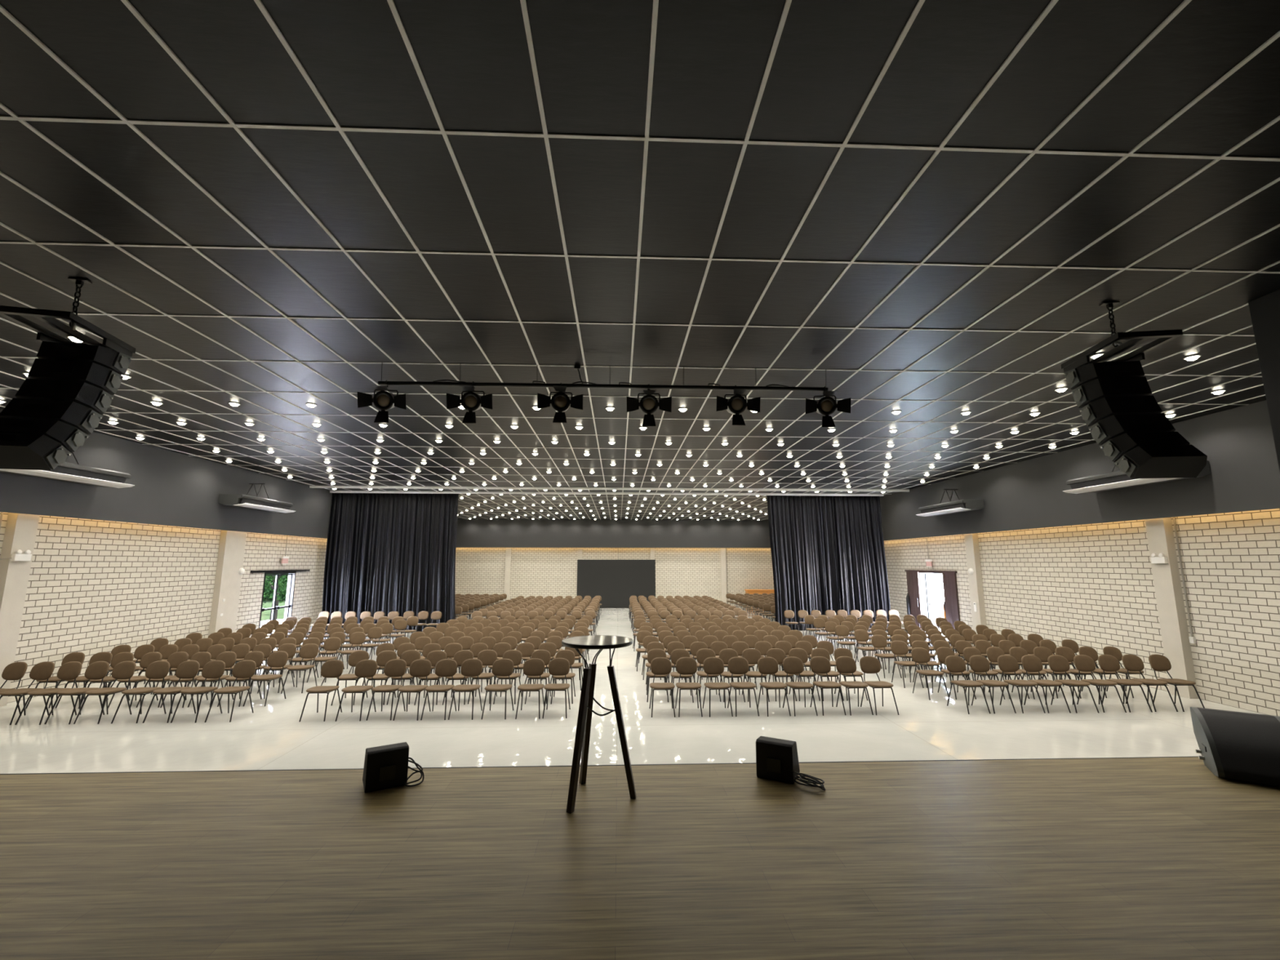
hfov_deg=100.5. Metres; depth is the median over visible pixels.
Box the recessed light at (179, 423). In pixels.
[175,421,186,425]
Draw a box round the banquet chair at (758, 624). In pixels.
[753,622,765,630]
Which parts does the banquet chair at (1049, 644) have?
backrest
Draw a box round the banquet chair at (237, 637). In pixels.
[226,632,242,644]
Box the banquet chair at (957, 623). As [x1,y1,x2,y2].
[953,620,965,651]
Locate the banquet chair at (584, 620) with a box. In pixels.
[577,618,590,651]
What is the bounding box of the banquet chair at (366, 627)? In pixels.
[353,622,375,655]
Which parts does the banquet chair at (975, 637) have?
backrest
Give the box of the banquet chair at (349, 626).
[334,622,359,657]
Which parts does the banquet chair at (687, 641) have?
backrest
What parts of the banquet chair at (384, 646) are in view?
backrest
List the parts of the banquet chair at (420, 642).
backrest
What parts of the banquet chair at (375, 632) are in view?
seat, frame, backrest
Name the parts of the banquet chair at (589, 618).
backrest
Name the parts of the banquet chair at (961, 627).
backrest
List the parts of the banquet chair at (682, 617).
backrest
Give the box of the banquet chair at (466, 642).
[448,636,473,681]
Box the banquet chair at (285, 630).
[273,627,288,650]
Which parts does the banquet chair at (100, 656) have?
leg, seat, backrest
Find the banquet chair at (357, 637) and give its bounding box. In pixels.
[338,631,365,673]
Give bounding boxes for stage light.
[357,379,406,422]
[446,381,492,423]
[537,382,582,422]
[626,383,671,426]
[715,385,760,425]
[805,386,850,426]
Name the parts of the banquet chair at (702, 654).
backrest, seat, frame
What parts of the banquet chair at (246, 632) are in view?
backrest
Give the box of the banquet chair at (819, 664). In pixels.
[809,656,846,715]
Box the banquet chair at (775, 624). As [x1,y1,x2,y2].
[768,621,780,630]
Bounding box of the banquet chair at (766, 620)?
[758,617,770,625]
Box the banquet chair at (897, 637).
[891,634,922,678]
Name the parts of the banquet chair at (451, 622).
backrest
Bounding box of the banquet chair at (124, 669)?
[73,661,136,724]
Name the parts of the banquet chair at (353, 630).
seat, backrest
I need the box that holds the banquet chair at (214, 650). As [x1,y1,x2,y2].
[181,644,226,694]
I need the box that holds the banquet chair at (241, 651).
[207,643,249,693]
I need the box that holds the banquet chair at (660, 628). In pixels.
[657,626,671,644]
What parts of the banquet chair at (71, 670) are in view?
leg, leg, seat, leg, frame, backrest, leg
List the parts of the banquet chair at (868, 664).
leg, backrest, leg, frame, seat, leg, leg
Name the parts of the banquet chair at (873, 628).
backrest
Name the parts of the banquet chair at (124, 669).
leg, leg, seat, leg, frame, backrest, leg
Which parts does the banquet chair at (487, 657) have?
leg, seat, backrest, leg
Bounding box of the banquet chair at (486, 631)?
[480,626,495,637]
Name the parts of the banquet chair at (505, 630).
backrest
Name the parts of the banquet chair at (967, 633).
backrest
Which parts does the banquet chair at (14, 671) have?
seat, frame, backrest, leg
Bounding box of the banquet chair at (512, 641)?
[494,636,517,678]
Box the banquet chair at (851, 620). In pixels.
[844,617,864,649]
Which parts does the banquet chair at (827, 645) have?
backrest, seat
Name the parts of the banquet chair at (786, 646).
backrest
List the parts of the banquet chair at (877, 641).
backrest, frame, seat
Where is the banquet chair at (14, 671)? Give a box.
[0,662,27,715]
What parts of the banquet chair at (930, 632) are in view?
backrest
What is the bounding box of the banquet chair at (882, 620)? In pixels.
[875,617,888,635]
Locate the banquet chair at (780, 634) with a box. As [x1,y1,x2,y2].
[770,630,785,640]
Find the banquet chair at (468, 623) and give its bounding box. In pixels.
[463,619,476,627]
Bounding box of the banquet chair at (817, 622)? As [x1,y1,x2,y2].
[813,617,831,642]
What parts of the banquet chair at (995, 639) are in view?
backrest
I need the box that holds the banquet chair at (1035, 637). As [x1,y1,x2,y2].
[1027,633,1065,676]
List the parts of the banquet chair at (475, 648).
backrest, leg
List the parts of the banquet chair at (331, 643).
seat, backrest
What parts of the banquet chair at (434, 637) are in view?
backrest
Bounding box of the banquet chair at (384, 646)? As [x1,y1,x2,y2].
[362,643,394,686]
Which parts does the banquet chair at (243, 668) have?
leg, leg, seat, frame, leg, backrest, leg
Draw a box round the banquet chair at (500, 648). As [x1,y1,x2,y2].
[485,642,511,691]
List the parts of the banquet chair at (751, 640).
backrest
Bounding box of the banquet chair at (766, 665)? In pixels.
[757,657,791,716]
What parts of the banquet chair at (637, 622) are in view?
backrest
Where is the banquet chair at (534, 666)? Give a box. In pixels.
[515,657,545,719]
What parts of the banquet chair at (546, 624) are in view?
backrest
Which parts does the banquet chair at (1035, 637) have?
backrest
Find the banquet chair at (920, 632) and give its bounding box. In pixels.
[911,629,940,669]
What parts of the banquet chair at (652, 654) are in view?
leg, seat, backrest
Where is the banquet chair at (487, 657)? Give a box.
[467,649,497,704]
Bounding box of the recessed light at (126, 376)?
[121,374,131,379]
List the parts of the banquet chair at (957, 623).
backrest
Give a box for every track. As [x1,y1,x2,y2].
[309,485,909,491]
[329,490,884,496]
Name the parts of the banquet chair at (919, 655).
leg, backrest, leg, frame, seat, leg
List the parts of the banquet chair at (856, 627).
backrest, seat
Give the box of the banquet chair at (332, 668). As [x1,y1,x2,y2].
[298,659,343,721]
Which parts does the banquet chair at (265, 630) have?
backrest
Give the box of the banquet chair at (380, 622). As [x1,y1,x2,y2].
[367,619,389,650]
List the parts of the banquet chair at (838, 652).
backrest, leg, seat, leg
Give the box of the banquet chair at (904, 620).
[902,617,915,623]
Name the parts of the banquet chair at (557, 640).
backrest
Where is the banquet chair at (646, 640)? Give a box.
[641,635,661,679]
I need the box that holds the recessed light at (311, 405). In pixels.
[305,403,316,407]
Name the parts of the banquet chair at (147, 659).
leg, seat, frame, leg, backrest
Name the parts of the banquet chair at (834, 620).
backrest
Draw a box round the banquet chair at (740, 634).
[732,630,753,670]
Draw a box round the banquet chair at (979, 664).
[968,655,1016,713]
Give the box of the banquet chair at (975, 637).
[972,634,1007,677]
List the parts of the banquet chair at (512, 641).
backrest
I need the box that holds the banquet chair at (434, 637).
[420,631,443,672]
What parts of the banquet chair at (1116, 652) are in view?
backrest, leg, frame, seat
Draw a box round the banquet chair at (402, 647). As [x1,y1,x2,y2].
[384,643,415,685]
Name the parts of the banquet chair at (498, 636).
backrest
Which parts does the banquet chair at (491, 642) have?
backrest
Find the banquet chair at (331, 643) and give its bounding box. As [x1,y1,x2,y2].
[306,637,341,682]
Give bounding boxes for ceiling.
[0,0,1279,519]
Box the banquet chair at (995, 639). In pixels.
[990,634,1026,676]
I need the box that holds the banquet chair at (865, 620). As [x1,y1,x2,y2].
[857,617,872,646]
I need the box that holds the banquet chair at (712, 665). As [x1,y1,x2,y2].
[702,657,733,716]
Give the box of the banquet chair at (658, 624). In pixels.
[654,622,667,639]
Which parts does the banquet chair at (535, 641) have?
seat, backrest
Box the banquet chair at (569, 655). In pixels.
[550,649,575,704]
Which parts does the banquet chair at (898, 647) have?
leg, backrest, leg, frame, seat, leg, leg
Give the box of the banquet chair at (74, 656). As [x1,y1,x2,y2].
[25,652,84,708]
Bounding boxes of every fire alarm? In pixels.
[238,567,244,574]
[968,568,973,574]
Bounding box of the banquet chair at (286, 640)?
[259,637,296,683]
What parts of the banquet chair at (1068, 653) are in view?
backrest, seat, frame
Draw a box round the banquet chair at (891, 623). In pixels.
[888,621,909,641]
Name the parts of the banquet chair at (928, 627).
backrest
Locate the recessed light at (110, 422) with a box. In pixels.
[106,421,119,424]
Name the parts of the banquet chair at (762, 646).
backrest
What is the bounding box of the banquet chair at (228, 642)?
[195,637,235,683]
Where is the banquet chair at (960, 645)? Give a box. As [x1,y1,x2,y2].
[955,640,991,680]
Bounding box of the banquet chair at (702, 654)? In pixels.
[695,648,720,702]
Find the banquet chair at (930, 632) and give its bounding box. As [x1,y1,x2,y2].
[927,629,953,668]
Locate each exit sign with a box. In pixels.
[280,535,288,564]
[925,537,932,566]
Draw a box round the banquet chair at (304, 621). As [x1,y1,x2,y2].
[287,619,310,648]
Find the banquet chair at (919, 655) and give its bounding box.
[911,647,950,700]
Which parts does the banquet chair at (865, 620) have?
backrest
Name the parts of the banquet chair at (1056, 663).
leg, backrest, frame, seat, leg, leg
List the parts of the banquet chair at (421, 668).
leg, leg, seat, frame, leg, backrest, leg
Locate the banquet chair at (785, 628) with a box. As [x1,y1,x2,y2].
[777,625,791,635]
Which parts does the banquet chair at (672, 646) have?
backrest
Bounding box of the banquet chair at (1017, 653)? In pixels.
[1008,647,1053,699]
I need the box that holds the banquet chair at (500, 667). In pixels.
[481,658,513,719]
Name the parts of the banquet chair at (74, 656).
leg, seat, frame, leg, backrest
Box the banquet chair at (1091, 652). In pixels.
[1078,646,1123,697]
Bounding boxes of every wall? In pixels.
[0,408,332,538]
[0,511,327,702]
[455,547,773,604]
[576,559,655,608]
[884,508,1279,716]
[1248,289,1279,470]
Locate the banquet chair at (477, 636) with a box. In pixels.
[459,631,483,670]
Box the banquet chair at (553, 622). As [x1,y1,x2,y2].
[542,618,557,643]
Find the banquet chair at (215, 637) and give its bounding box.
[199,632,223,652]
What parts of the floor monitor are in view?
plate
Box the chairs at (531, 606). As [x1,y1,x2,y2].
[284,593,930,644]
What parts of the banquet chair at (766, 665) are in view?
leg, leg, backrest, seat, frame, leg, leg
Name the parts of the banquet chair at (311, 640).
seat, backrest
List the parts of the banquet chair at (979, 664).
leg, backrest, frame, leg, seat, leg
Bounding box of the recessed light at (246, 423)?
[244,422,254,426]
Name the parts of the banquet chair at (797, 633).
backrest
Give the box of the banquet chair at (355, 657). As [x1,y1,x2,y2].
[331,650,368,705]
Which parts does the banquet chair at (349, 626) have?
backrest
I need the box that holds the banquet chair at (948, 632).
[945,628,962,657]
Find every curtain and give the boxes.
[321,493,458,632]
[767,495,890,631]
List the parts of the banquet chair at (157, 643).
backrest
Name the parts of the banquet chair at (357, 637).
seat, backrest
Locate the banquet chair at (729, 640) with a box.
[722,635,745,679]
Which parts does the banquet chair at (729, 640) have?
backrest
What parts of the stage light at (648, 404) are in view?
barn door, barn door, barn door, barn door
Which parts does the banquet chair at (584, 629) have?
backrest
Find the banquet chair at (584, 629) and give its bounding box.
[574,626,589,661]
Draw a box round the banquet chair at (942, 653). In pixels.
[936,647,976,699]
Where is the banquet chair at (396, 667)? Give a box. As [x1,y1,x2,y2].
[365,658,406,720]
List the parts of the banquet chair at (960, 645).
backrest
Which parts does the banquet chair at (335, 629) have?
backrest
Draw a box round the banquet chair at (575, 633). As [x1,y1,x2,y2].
[569,631,585,671]
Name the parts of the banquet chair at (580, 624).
backrest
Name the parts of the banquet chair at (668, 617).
backrest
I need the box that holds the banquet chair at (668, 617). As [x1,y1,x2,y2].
[665,615,676,631]
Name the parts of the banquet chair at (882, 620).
backrest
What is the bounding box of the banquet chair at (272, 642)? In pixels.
[255,637,276,675]
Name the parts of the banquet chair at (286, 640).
backrest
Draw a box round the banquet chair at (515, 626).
[506,622,519,631]
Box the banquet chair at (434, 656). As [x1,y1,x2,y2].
[413,650,446,705]
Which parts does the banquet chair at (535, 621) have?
backrest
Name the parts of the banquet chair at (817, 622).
backrest, seat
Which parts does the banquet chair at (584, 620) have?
backrest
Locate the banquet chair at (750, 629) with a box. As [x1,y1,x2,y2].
[744,625,758,635]
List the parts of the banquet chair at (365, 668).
leg, leg, seat, frame, leg, backrest, leg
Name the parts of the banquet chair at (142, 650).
backrest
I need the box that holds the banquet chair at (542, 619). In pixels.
[533,615,545,631]
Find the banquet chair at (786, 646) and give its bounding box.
[774,640,800,682]
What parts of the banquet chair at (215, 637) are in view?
backrest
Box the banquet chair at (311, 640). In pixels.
[285,637,319,680]
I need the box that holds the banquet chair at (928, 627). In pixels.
[924,624,948,644]
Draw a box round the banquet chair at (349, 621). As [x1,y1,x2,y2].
[342,619,356,649]
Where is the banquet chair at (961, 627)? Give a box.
[958,624,973,644]
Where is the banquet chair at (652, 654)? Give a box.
[645,648,668,702]
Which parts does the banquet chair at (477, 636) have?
backrest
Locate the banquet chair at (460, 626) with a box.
[452,622,465,631]
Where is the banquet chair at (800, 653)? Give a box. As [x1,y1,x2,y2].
[788,648,820,701]
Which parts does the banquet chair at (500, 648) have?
backrest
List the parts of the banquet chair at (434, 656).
leg, seat, backrest, leg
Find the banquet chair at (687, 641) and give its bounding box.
[682,635,702,679]
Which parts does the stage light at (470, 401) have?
barn door, barn door, barn door, barn door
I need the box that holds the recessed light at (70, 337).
[66,335,82,342]
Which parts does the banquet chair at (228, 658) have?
leg, seat, leg, frame, backrest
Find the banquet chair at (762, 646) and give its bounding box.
[754,640,779,683]
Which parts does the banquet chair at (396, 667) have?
leg, leg, seat, frame, leg, backrest, leg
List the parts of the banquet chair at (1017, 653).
backrest, leg, seat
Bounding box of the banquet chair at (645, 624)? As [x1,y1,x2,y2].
[639,622,653,648]
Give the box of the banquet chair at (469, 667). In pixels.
[448,658,482,719]
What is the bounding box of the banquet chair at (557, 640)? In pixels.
[541,635,562,680]
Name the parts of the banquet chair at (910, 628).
backrest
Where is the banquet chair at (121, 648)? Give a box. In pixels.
[80,644,131,695]
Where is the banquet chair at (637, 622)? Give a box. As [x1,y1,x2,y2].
[632,618,645,649]
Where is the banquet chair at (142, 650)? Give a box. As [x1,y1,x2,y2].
[108,644,154,688]
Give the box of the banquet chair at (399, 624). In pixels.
[386,619,407,643]
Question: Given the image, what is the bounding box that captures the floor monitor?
[1190,706,1279,786]
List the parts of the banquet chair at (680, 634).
backrest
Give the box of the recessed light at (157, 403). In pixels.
[150,400,163,405]
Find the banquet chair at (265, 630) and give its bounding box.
[236,627,268,662]
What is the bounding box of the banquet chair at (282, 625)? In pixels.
[275,623,288,650]
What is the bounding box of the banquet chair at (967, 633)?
[962,628,994,668]
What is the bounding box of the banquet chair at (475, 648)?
[462,643,488,692]
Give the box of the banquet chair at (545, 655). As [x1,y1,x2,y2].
[524,649,551,704]
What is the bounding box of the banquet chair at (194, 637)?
[185,632,202,644]
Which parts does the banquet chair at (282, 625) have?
backrest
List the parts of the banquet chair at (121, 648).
backrest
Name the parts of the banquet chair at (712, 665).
leg, leg, backrest, seat, frame, leg, leg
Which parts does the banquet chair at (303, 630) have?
backrest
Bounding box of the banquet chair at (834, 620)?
[827,617,848,649]
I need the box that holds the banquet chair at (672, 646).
[666,641,687,682]
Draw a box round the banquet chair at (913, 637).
[908,634,940,677]
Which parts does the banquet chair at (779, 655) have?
backrest, seat, frame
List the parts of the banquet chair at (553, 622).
backrest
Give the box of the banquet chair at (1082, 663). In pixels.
[1073,654,1126,712]
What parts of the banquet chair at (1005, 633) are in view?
backrest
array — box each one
[0,277,135,470]
[1061,301,1207,478]
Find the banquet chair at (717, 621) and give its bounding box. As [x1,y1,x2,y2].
[711,617,724,626]
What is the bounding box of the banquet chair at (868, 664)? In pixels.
[859,656,899,715]
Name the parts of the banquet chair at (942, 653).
leg, backrest, leg, frame, seat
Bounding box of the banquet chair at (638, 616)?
[633,615,646,646]
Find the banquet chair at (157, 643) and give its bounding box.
[124,638,168,684]
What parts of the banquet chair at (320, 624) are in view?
backrest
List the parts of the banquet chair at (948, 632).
backrest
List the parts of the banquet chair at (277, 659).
leg, seat, leg, frame, backrest, leg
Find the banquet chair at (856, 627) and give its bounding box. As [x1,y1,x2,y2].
[853,625,879,660]
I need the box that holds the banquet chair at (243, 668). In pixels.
[204,660,256,722]
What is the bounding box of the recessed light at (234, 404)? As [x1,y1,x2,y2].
[228,402,240,406]
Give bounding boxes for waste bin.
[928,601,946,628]
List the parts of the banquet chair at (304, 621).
backrest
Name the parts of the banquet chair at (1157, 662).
leg, backrest, frame, leg, seat, leg, leg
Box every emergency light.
[10,549,31,560]
[1151,553,1168,563]
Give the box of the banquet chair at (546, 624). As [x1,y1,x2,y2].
[537,622,551,641]
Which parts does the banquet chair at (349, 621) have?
backrest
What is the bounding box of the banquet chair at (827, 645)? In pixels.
[817,640,844,681]
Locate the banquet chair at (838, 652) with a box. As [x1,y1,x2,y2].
[833,648,867,701]
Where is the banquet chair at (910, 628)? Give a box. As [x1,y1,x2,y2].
[906,624,933,659]
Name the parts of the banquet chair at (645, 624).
backrest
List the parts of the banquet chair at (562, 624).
backrest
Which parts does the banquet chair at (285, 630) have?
backrest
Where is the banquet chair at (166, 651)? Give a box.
[133,644,177,694]
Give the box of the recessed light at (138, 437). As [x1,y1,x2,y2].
[134,436,145,439]
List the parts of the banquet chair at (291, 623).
backrest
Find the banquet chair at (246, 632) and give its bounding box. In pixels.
[233,627,251,646]
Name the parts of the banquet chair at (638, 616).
backrest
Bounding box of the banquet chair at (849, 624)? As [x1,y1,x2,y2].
[840,621,863,655]
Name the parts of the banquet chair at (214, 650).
backrest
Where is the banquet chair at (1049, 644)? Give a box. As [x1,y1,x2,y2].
[1039,639,1078,686]
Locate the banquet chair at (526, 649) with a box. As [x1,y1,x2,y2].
[511,642,534,689]
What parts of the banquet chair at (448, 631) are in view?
backrest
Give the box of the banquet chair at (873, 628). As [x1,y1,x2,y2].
[871,624,896,661]
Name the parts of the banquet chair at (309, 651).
leg, seat, frame, leg, backrest, leg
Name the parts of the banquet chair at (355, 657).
leg, frame, seat, leg, backrest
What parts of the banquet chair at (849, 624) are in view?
backrest, seat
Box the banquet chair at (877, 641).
[871,635,902,678]
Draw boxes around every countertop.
[744,589,773,591]
[744,589,774,594]
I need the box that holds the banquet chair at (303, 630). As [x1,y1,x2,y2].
[288,627,306,662]
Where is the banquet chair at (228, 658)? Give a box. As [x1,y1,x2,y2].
[187,651,236,706]
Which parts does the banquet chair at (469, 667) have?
leg, leg, seat, frame, backrest, leg, leg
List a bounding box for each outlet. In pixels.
[44,466,126,483]
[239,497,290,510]
[920,502,965,513]
[1070,475,1137,488]
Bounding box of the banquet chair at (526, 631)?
[515,626,533,648]
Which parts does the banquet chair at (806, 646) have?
backrest, seat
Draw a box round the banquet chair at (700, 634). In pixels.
[694,630,710,641]
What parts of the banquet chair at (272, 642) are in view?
backrest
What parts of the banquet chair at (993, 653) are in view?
backrest, frame, seat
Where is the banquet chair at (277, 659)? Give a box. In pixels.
[243,650,288,706]
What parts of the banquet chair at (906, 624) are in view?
backrest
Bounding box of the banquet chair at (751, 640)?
[742,635,766,678]
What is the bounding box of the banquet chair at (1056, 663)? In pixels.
[1048,654,1098,713]
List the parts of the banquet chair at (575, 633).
backrest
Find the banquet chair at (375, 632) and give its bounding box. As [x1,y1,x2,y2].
[359,626,382,659]
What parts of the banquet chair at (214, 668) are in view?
leg, leg, seat, leg, frame, backrest, leg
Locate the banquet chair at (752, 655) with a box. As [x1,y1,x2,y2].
[742,648,769,702]
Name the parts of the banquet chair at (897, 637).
backrest, seat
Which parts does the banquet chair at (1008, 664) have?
leg, backrest, frame, leg, seat, leg, leg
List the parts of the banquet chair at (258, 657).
leg, seat, leg, frame, backrest, leg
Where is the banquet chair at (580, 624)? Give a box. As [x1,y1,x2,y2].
[573,622,587,657]
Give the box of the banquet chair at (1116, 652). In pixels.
[1102,646,1153,697]
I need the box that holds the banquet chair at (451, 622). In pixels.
[443,619,458,636]
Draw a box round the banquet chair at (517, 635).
[506,631,521,671]
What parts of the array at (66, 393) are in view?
handle, handle, handle, handle, plate, handle, handle, bumper frame, chain, plate, plate, plate, plate, plate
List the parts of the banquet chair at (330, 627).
backrest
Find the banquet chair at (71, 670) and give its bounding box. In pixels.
[14,661,82,724]
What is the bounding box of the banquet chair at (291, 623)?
[281,619,294,637]
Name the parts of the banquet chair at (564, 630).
backrest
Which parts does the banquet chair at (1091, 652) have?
backrest, leg, frame, seat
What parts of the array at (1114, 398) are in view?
plate, plate, plate, plate, plate, chain, handle, bumper frame, handle, plate, handle, handle, handle, handle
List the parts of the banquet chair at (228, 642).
backrest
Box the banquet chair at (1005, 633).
[1000,628,1020,647]
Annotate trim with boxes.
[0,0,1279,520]
[0,512,246,706]
[0,755,1198,774]
[456,519,770,547]
[503,547,727,604]
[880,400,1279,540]
[964,517,1198,698]
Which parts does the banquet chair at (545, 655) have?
leg, frame, seat, backrest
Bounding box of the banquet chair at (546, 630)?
[537,626,551,638]
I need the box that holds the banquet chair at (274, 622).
[266,619,279,649]
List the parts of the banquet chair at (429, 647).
backrest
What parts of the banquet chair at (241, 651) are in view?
backrest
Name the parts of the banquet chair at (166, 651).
backrest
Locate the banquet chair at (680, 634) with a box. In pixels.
[675,630,691,654]
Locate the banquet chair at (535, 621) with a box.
[524,618,539,642]
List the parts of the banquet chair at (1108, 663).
leg, backrest, frame, seat, leg, leg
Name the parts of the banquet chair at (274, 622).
backrest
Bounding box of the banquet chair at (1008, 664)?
[997,654,1045,713]
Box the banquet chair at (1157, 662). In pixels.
[1148,653,1204,711]
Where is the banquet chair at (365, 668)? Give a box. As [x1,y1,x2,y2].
[335,659,377,721]
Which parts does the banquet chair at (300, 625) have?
backrest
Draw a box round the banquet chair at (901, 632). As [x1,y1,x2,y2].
[893,629,921,669]
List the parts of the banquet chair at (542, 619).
backrest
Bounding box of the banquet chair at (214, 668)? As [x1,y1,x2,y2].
[170,660,225,723]
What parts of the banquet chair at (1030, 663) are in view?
leg, backrest, frame, seat, leg, leg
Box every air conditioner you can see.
[0,452,134,488]
[217,483,295,512]
[915,488,984,516]
[1062,460,1210,493]
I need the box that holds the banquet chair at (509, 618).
[504,615,515,622]
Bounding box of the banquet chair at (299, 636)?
[271,631,303,674]
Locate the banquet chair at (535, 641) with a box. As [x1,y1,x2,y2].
[520,635,541,678]
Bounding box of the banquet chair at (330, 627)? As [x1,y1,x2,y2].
[322,623,341,657]
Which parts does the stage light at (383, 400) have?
barn door, barn door, barn door, barn door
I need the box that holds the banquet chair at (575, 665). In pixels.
[561,646,582,690]
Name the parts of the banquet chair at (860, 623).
backrest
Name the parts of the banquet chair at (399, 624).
seat, backrest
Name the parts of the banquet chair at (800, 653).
backrest, leg, frame, seat, leg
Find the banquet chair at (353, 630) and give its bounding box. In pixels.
[337,626,364,659]
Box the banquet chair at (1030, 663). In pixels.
[1021,654,1071,713]
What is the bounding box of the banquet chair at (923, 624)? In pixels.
[920,621,933,653]
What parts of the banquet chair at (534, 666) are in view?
leg, leg, seat, frame, backrest, leg, leg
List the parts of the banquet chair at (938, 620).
backrest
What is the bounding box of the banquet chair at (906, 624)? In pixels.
[903,621,916,636]
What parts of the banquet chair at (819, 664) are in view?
leg, backrest, leg, frame, seat, leg, leg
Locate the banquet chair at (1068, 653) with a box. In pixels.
[1055,646,1102,698]
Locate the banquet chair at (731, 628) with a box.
[727,625,741,635]
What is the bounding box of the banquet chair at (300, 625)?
[294,623,309,657]
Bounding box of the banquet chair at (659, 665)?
[648,657,675,717]
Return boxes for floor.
[0,604,1266,773]
[0,757,1279,959]
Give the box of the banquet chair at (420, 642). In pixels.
[404,636,431,681]
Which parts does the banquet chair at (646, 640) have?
seat, backrest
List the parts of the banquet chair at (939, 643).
backrest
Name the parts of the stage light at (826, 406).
barn door, barn door, barn door, barn door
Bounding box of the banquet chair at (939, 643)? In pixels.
[933,640,967,684]
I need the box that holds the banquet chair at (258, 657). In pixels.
[217,651,264,706]
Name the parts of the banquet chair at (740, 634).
backrest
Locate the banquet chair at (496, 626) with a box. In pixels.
[488,622,501,631]
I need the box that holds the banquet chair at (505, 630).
[495,626,513,644]
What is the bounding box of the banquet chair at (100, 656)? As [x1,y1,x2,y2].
[55,651,112,707]
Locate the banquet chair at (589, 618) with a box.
[581,615,593,635]
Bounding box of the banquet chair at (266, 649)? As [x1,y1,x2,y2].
[232,644,271,693]
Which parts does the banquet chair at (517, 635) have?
backrest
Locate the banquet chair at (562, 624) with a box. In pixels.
[555,622,568,639]
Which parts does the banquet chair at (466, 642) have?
backrest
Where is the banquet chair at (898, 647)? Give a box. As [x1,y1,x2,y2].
[890,640,924,688]
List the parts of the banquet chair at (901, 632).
backrest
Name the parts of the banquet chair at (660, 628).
backrest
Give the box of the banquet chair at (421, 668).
[392,658,431,720]
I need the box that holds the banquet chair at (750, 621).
[743,617,755,626]
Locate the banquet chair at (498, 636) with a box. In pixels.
[482,631,503,672]
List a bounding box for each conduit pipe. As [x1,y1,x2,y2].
[0,511,11,559]
[725,547,728,599]
[1173,516,1193,636]
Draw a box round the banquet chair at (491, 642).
[471,636,496,679]
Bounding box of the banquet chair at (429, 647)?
[411,643,440,693]
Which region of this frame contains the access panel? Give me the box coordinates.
[973,602,977,612]
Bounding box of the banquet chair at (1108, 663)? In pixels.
[1097,654,1152,712]
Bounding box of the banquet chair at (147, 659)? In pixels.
[107,652,161,708]
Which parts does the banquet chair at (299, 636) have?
backrest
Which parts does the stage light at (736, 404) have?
barn door, barn door, barn door, barn door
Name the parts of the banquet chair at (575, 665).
backrest, seat, leg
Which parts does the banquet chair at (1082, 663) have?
leg, backrest, frame, seat, leg, leg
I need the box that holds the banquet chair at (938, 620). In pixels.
[935,617,950,644]
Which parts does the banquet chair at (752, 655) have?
backrest, seat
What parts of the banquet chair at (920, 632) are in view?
backrest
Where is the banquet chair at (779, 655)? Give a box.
[766,648,796,701]
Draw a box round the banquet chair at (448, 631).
[442,626,458,650]
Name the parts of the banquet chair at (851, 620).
backrest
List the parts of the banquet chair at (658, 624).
backrest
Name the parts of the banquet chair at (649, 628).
backrest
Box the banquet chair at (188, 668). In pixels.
[142,660,199,723]
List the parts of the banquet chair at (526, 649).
seat, backrest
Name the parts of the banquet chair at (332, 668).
leg, leg, seat, frame, leg, backrest, leg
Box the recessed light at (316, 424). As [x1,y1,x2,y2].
[311,422,321,426]
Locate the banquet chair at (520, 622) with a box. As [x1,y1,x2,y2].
[512,618,524,628]
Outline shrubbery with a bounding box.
[263,573,287,601]
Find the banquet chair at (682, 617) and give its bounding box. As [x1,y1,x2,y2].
[680,615,691,631]
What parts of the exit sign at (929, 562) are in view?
panel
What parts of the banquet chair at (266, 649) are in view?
seat, backrest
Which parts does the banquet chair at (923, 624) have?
backrest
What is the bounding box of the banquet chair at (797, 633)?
[787,630,810,660]
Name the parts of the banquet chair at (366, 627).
backrest, seat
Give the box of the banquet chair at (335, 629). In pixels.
[315,626,344,664]
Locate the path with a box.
[260,619,284,637]
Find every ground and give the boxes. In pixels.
[261,597,285,621]
[927,584,944,635]
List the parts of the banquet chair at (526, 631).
backrest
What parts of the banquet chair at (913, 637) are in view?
backrest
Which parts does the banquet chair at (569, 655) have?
leg, frame, seat, backrest, leg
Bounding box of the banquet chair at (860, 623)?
[856,621,879,655]
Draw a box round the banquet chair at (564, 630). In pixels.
[554,626,568,646]
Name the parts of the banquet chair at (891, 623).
backrest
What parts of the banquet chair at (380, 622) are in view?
backrest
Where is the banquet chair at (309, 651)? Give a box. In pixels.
[280,643,319,693]
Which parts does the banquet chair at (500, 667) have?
leg, leg, seat, frame, backrest, leg, leg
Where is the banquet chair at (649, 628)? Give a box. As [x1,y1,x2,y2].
[637,626,653,663]
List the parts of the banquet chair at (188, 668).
leg, leg, leg, seat, frame, backrest, leg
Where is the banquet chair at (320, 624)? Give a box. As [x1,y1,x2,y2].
[298,622,325,657]
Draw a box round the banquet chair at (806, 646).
[795,640,821,681]
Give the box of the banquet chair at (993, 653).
[986,646,1029,698]
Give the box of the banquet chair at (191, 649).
[152,644,199,694]
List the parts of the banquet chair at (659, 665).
leg, leg, backrest, seat, frame, leg, leg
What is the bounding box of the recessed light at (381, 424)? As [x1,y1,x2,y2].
[378,423,387,426]
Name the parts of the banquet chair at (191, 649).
backrest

